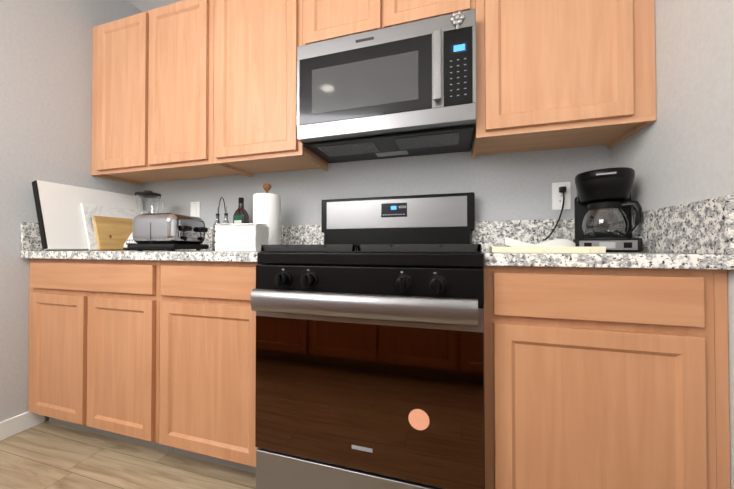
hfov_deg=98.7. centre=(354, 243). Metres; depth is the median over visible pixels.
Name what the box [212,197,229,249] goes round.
caddy
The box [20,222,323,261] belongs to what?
countertop
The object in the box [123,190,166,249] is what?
blender
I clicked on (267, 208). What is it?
paper towel holder
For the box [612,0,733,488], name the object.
wall
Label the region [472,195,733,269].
countertop
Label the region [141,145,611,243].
wall
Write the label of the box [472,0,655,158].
upper cabinet
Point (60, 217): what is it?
board
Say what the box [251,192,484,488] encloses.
range
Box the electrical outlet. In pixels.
[552,182,570,209]
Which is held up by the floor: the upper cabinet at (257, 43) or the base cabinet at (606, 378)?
the base cabinet at (606, 378)
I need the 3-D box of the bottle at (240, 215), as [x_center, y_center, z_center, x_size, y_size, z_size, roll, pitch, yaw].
[-0.670,-0.116,1.866,0.084,0.312,0.052,0,-1,23]
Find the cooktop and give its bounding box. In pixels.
[257,252,483,267]
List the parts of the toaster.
lever, lever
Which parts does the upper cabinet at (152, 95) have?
door, rail, door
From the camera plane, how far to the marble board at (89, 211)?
1.84 m
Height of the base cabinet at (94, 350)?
0.876 m
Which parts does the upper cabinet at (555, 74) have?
door, rail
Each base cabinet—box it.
[28,259,173,452]
[159,261,258,473]
[483,265,729,488]
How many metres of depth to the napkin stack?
1.36 m
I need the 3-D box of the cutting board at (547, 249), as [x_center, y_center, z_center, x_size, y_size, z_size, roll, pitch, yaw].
[0.579,0.019,0.974,0.290,0.019,0.134,0,-1,19]
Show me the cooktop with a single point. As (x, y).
(264, 259)
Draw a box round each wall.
[0,0,141,421]
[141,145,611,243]
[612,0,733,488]
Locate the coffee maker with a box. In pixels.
[573,167,642,251]
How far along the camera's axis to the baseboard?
1.58 m
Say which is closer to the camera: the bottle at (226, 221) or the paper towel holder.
the paper towel holder
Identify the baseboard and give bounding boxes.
[0,411,44,440]
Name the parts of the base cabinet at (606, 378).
drawer, door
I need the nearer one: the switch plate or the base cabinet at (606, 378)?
the base cabinet at (606, 378)
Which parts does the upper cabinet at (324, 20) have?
door, door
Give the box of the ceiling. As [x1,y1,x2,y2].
[127,0,181,11]
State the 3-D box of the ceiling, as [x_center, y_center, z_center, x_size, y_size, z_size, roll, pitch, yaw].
[-0.782,-1.710,-0.085,3.065,0.080,4.300,0,-1,17]
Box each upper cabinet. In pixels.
[91,0,249,184]
[213,0,327,176]
[303,0,474,44]
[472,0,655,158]
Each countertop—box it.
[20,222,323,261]
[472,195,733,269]
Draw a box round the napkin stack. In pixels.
[214,223,269,250]
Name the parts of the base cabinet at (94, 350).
door, drawer, door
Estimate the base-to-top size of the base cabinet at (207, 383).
0.876 m
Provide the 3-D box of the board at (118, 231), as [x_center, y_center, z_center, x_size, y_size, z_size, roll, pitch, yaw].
[-1.428,-0.060,1.966,0.017,0.205,0.335,-16,-5,17]
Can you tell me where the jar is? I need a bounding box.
[135,195,160,214]
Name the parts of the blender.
lid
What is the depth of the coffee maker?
1.15 m
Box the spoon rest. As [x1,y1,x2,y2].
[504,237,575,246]
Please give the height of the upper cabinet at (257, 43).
0.907 m
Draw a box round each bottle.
[213,215,220,249]
[223,216,229,223]
[233,197,248,223]
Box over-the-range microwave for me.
[297,9,475,162]
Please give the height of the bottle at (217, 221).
0.200 m
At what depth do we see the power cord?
1.41 m
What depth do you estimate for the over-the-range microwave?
1.32 m
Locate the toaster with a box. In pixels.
[127,213,208,250]
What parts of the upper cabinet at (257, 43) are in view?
door, rail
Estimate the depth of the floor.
1.34 m
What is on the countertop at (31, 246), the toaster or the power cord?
the toaster
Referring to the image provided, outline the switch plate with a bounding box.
[190,202,199,217]
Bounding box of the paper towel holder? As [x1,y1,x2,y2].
[253,183,280,244]
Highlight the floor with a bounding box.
[0,419,255,488]
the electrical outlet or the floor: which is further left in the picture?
the floor
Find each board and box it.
[32,180,142,250]
[81,203,147,249]
[93,216,132,249]
[489,247,605,252]
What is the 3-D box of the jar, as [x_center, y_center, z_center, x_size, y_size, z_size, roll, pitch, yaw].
[-1.254,-0.201,1.918,0.131,0.171,0.131,0,-1,7]
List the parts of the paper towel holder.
knob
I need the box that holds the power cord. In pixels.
[542,186,565,241]
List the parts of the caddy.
handle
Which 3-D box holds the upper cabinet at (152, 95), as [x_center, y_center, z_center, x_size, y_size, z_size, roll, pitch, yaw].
[-1.119,-0.866,1.925,0.902,0.907,0.342,0,-1,17]
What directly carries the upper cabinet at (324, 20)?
attached to the wall at (511, 186)
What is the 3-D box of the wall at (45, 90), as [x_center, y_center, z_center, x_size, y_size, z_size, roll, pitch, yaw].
[-2.158,-0.365,0.331,0.120,2.600,4.000,0,-1,17]

